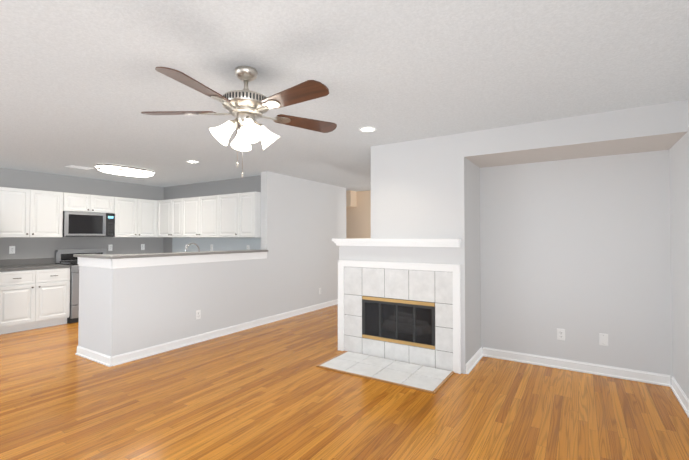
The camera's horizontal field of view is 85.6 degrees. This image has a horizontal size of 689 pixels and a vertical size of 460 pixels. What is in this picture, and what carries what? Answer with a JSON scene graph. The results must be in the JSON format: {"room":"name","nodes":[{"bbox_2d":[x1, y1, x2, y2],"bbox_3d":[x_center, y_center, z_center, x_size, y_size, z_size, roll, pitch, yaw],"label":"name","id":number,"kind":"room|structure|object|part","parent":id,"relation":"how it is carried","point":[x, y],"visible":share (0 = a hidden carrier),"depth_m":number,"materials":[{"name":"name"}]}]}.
{"room":"living room","nodes":[
{"label":"living room","id":0,"kind":"room"},
{"bbox_2d":[0,168,163,263],"bbox_3d":[-4.724,0.275,6.311,0.150,2.380,3.700,-1,-1,32],"label":"wall","id":1,"kind":"structure","parent":0,"point":[35,247],"depth_m":6.34,"materials":[{"name":"grey paint"}]},
{"bbox_2d":[9,246,14,253],"bbox_3d":[-5.046,0.302,5.651,0.008,0.115,0.070,-1,-1,32],"label":"electrical outlet","id":2,"kind":"object","parent":1,"relation":"attached to","point":[11,249],"visible":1,"depth_m":5.65,"materials":[{"name":"white plastic"}]},
{"bbox_2d":[0,187,63,236],"bbox_3d":[-4.852,-0.248,5.660,0.339,0.720,0.845,-1,-1,32],"label":"upper cabinet","id":3,"kind":"object","parent":1,"relation":"attached to","point":[30,213],"depth_m":5.58,"materials":[{"name":"white wood"}]},
{"bbox_2d":[64,192,115,214],"bbox_3d":[-4.420,-0.447,6.346,0.339,0.295,0.760,-1,-1,32],"label":"upper cabinet","id":4,"kind":"object","parent":1,"relation":"attached to","point":[75,202],"depth_m":6.25,"materials":[{"name":"white wood"}]},
{"bbox_2d":[63,211,114,236],"bbox_3d":[-4.385,-0.090,6.317,0.420,0.410,0.756,-1,-1,32],"label":"microwave","id":5,"kind":"object","parent":4,"relation":"attached to","point":[84,224],"visible":0.98,"depth_m":6.19,"materials":[{"name":"silver metal"}]},
{"bbox_2d":[115,197,155,236],"bbox_3d":[-4.005,-0.221,6.998,0.339,0.720,0.783,-1,-1,32],"label":"upper cabinet","id":6,"kind":"object","parent":1,"relation":"attached to","point":[133,217],"depth_m":6.89,"materials":[{"name":"white wood"}]},
{"bbox_2d":[78,171,345,356],"bbox_3d":[-1.514,0.270,6.056,0.750,2.380,4.620,-1,-1,32],"label":"wall","id":7,"kind":"structure","parent":0,"point":[127,310],"depth_m":5.27,"materials":[{"name":"white paint"}]},
{"bbox_2d":[73,254,95,257],"bbox_3d":[-2.867,0.294,4.252,0.480,0.028,0.215,-1,-1,32],"label":"countertop","id":8,"kind":"structure","parent":7,"relation":"on","point":[74,255],"depth_m":4.22,"materials":[{"name":"grey stone"}]},
{"bbox_2d":[75,346,106,365],"bbox_3d":[-2.768,1.373,4.076,0.722,0.097,0.027,-1,-1,32],"label":"baseboard","id":9,"kind":"structure","parent":7,"relation":"attached to","point":[89,354],"depth_m":4.07,"materials":[{"name":"white wood"}]},
{"bbox_2d":[78,252,266,268],"bbox_3d":[-2.146,0.377,5.054,0.778,0.103,2.282,-1,-1,32],"label":"trim","id":10,"kind":"structure","parent":7,"relation":"attached to","point":[127,262],"depth_m":4.36,"materials":[{"name":"white"}]},
{"bbox_2d":[92,250,267,258],"bbox_3d":[-1.947,0.307,4.910,0.349,0.028,2.311,-1,-1,32],"label":"countertop","id":11,"kind":"structure","parent":7,"relation":"on","point":[109,256],"depth_m":4.50,"materials":[{"name":"grey stone"}]},
{"bbox_2d":[196,310,200,319],"bbox_3d":[-1.871,1.085,4.763,0.008,0.115,0.070,-1,-1,32],"label":"outlet","id":12,"kind":"object","parent":7,"relation":"attached to","point":[198,314],"visible":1,"depth_m":4.76,"materials":[{"name":"white plastic"}]},
{"bbox_2d":[107,299,337,366],"bbox_3d":[-1.192,1.407,5.813,0.027,0.097,4.649,-1,-1,32],"label":"baseboard","id":13,"kind":"structure","parent":7,"relation":"attached to","point":[142,353],"depth_m":4.82,"materials":[{"name":"white wood"}]},
{"bbox_2d":[164,175,260,252],"bbox_3d":[-2.436,0.288,6.964,3.020,2.380,0.150,-1,-1,32],"label":"wall","id":14,"kind":"structure","parent":0,"point":[246,184],"depth_m":6.92,"materials":[{"name":"grey paint"}]},
{"bbox_2d":[156,199,171,236],"bbox_3d":[-3.373,-0.216,7.276,0.468,0.720,0.338,-1,-1,32],"label":"upper cabinet","id":15,"kind":"object","parent":14,"relation":"attached to","point":[163,207],"depth_m":7.13,"materials":[{"name":"white wood"}]},
{"bbox_2d":[172,199,183,236],"bbox_3d":[-3.032,-0.220,7.060,0.339,0.720,0.338,-1,-1,32],"label":"upper cabinet","id":16,"kind":"object","parent":14,"relation":"attached to","point":[176,203],"depth_m":6.92,"materials":[{"name":"white wood"}]},
{"bbox_2d":[180,195,215,236],"bbox_3d":[-2.470,-0.227,6.705,0.991,0.720,0.338,-1,-1,32],"label":"upper cabinet","id":17,"kind":"object","parent":14,"relation":"attached to","point":[198,214],"depth_m":6.57,"materials":[{"name":"white wood"}]},
{"bbox_2d":[172,237,260,252],"bbox_3d":[-2.353,0.301,6.814,2.660,0.327,0.010,-1,-1,32],"label":"backsplash panel","id":18,"kind":"object","parent":14,"relation":"attached to","point":[220,243],"visible":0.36,"depth_m":6.81,"materials":[{"name":"grey paint"}]},
{"bbox_2d":[216,193,239,236],"bbox_3d":[-1.840,-0.235,6.307,0.500,0.720,0.338,-1,-1,32],"label":"upper cabinet","id":19,"kind":"object","parent":14,"relation":"attached to","point":[227,206],"depth_m":6.16,"materials":[{"name":"white wood"}]},
{"bbox_2d":[240,192,260,236],"bbox_3d":[-1.470,-0.240,6.073,0.375,0.720,0.338,-1,-1,32],"label":"upper cabinet","id":20,"kind":"object","parent":14,"relation":"attached to","point":[250,202],"depth_m":5.91,"materials":[{"name":"white wood"}]},
{"bbox_2d":[0,304,688,459],"bbox_3d":[-1.498,1.466,3.774,8.390,0.100,10.100,-1,-1,32],"label":"floor","id":21,"kind":"structure","parent":0,"point":[270,391],"depth_m":2.92,"materials":[{"name":"brown wood"}]},
{"bbox_2d":[0,268,69,334],"bbox_3d":[-4.738,1.016,5.553,0.618,0.870,0.868,-1,-1,32],"label":"base cabinet","id":22,"kind":"object","parent":21,"relation":"on","point":[33,299],"visible":0.25,"depth_m":5.36,"materials":[{"name":"white wood"}]},
{"bbox_2d":[0,258,70,271],"bbox_3d":[-4.736,0.510,5.562,0.623,0.138,0.868,-1,-1,32],"label":"countertop","id":23,"kind":"structure","parent":22,"relation":"on","point":[24,264],"depth_m":5.34,"materials":[{"name":"grey stone"}]},
{"bbox_2d":[55,249,106,322],"bbox_3d":[-4.248,0.896,6.211,0.688,1.135,0.756,-1,-1,32],"label":"range","id":24,"kind":"object","parent":21,"relation":"on","point":[64,257],"visible":0.23,"depth_m":5.82,"materials":[{"name":"silver metal"}]},
{"bbox_2d":[316,351,453,393],"bbox_3d":[0.396,1.409,3.767,1.260,0.012,0.590,-1,-1,32],"label":"hearth","id":25,"kind":"object","parent":21,"relation":"on","point":[416,377],"visible":0.98,"depth_m":3.69,"materials":[{"name":"tile"}]},
{"bbox_3d":[-2.309,1.004,4.972,0.644,0.870,1.718,-1,-1,32],"label":"cabinet","id":26,"kind":"object","parent":21,"relation":"on","visible":0},
{"bbox_3d":[-2.300,0.548,4.975,0.621,0.038,1.718,-1,-1,32],"label":"countertop","id":27,"kind":"structure","parent":26,"relation":"on","visible":0},
{"bbox_2d":[185,243,199,251],"bbox_3d":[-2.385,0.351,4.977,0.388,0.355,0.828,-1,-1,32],"label":"sink faucet","id":28,"kind":"object","parent":27,"relation":"on","point":[194,244],"visible":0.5,"depth_m":5.12,"materials":[{"name":"silver metal"}]},
{"bbox_2d":[0,0,688,190],"bbox_3d":[-1.498,-1.014,3.823,8.390,0.100,10.100,-1,-1,32],"label":"ceiling","id":29,"kind":"structure","parent":0,"point":[84,83],"depth_m":2.35,"materials":[{"name":"paint"}]},
{"bbox_2d":[65,165,93,169],"bbox_3d":[-3.926,-0.925,5.511,0.200,0.009,0.300,-1,-1,32],"label":"ceiling vent","id":30,"kind":"object","parent":29,"relation":"in","point":[79,167],"visible":1,"depth_m":5.49,"materials":[{"name":"white metal"}]},
{"bbox_2d":[95,164,154,176],"bbox_3d":[-3.302,-0.878,5.636,0.400,0.096,0.820,-1,-1,32],"label":"flush ceiling light","id":31,"kind":"object","parent":29,"relation":"attached to","point":[122,170],"visible":1,"depth_m":5.48,"materials":[{"name":"white plastic"}]},
{"bbox_2d":[141,66,336,177],"bbox_3d":[-0.591,-0.653,2.275,1.226,0.678,1.243,-1,-1,32],"label":"ceiling fan","id":32,"kind":"object","parent":29,"relation":"hanging from","point":[243,104],"depth_m":2.22,"materials":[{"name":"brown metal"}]},
{"bbox_3d":[-0.658,-0.524,2.288,0.012,0.280,0.012,0,-1,17],"label":"ceiling fan chain","id":33,"kind":"part","parent":32,"relation":"part of","materials":[{"name":"silver metal"}]},
{"bbox_3d":[-0.618,-0.489,2.257,0.012,0.350,0.012,0,-1,17],"label":"ceiling fan chain","id":34,"kind":"part","parent":32,"relation":"part of","materials":[{"name":"silver metal"}]},
{"bbox_3d":[-0.611,-0.587,2.307,0.348,0.153,0.348,0,-1,20],"label":"ceiling fan shades","id":35,"kind":"part","parent":32,"relation":"part of","materials":[{"name":"white glass"}]},
{"bbox_2d":[359,127,375,131],"bbox_3d":[0.221,-0.964,3.575,0.170,0.006,0.170,-1,-1,32],"label":"recessed light","id":36,"kind":"object","parent":29,"relation":"in","point":[367,129],"visible":0.98,"depth_m":3.58,"materials":[{"name":"white"}]},
{"bbox_2d":[346,190,370,238],"bbox_3d":[1.067,0.305,7.854,7.990,2.380,0.400,-1,-1,32],"label":"wall","id":37,"kind":"structure","parent":0,"point":[358,214],"depth_m":8.36,"materials":[{"name":"beige paint"}]},
{"bbox_2d":[339,100,687,384],"bbox_3d":[1.487,0.230,3.981,3.140,2.380,0.840,-1,-1,32],"label":"wall","id":38,"kind":"structure","parent":0,"point":[561,223],"depth_m":3.75,"materials":[{"name":"white paint"}]},
{"bbox_2d":[332,238,460,246],"bbox_3d":[0.505,0.137,4.058,1.500,0.084,0.087,-1,-1,32],"label":"mantel shelf","id":39,"kind":"object","parent":38,"relation":"attached to","point":[403,242],"visible":0.98,"depth_m":3.94,"materials":[{"name":"white wood"}]},
{"bbox_2d":[362,296,434,348],"bbox_3d":[0.697,0.995,4.251,0.852,0.472,0.516,-1,-1,32],"label":"firebox insert","id":40,"kind":"object","parent":38,"relation":"in","point":[407,322],"visible":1,"depth_m":4.03,"materials":[{"name":"grey glass"}]},
{"bbox_2d":[344,267,452,370],"bbox_3d":[0.541,0.924,4.062,1.290,0.995,0.009,-1,-1,32],"label":"tiles","id":41,"kind":"structure","parent":38,"relation":"attached to","point":[436,287],"depth_m":4.01,"materials":[{"name":"tile"}]},
{"bbox_2d":[338,260,460,373],"bbox_3d":[0.535,0.886,4.054,1.440,1.070,0.030,-1,-1,32],"label":"trim","id":42,"kind":"structure","parent":38,"relation":"attached to","point":[453,268],"depth_m":3.87,"materials":[{"name":"white wood"}]},
{"bbox_2d":[466,347,482,373],"bbox_3d":[1.377,1.370,3.926,0.027,0.097,0.656,-1,-1,32],"label":"baseboard","id":43,"kind":"structure","parent":38,"relation":"attached to","point":[478,355],"depth_m":3.87,"materials":[{"name":"white wood"}]},
{"bbox_2d":[557,328,564,340],"bbox_3d":[2.220,1.072,3.814,0.070,0.115,0.008,-1,-1,32],"label":"outlet","id":44,"kind":"object","parent":38,"relation":"attached to","point":[560,334],"visible":1,"depth_m":3.81,"materials":[{"name":"white plastic"}]},
{"bbox_2d":[483,347,666,385],"bbox_3d":[2.233,1.368,3.789,1.620,0.097,0.027,-1,-1,32],"label":"baseboard","id":45,"kind":"structure","parent":38,"relation":"attached to","point":[558,363],"depth_m":3.71,"materials":[{"name":"white wood"}]},
{"bbox_2d":[599,333,607,345],"bbox_3d":[2.525,1.068,3.623,0.070,0.115,0.006,-1,-1,32],"label":"outlet","id":46,"kind":"object","parent":38,"relation":"attached to","point":[603,339],"visible":1,"depth_m":3.62,"materials":[{"name":"white plastic"}]},
{"bbox_2d":[669,98,688,398],"bbox_3d":[1.902,0.182,1.560,0.150,2.380,9.850,-1,-1,32],"label":"wall","id":47,"kind":"structure","parent":0,"point":[679,181],"depth_m":2.99,"materials":[{"name":"white paint"}]},
{"bbox_2d":[667,375,688,417],"bbox_3d":[1.117,1.303,0.466,0.027,0.097,6.837,-1,-1,32],"label":"baseboard","id":48,"kind":"structure","parent":47,"relation":"attached to","point":[680,395],"depth_m":3.07,"materials":[{"name":"white wood"}]}
]}

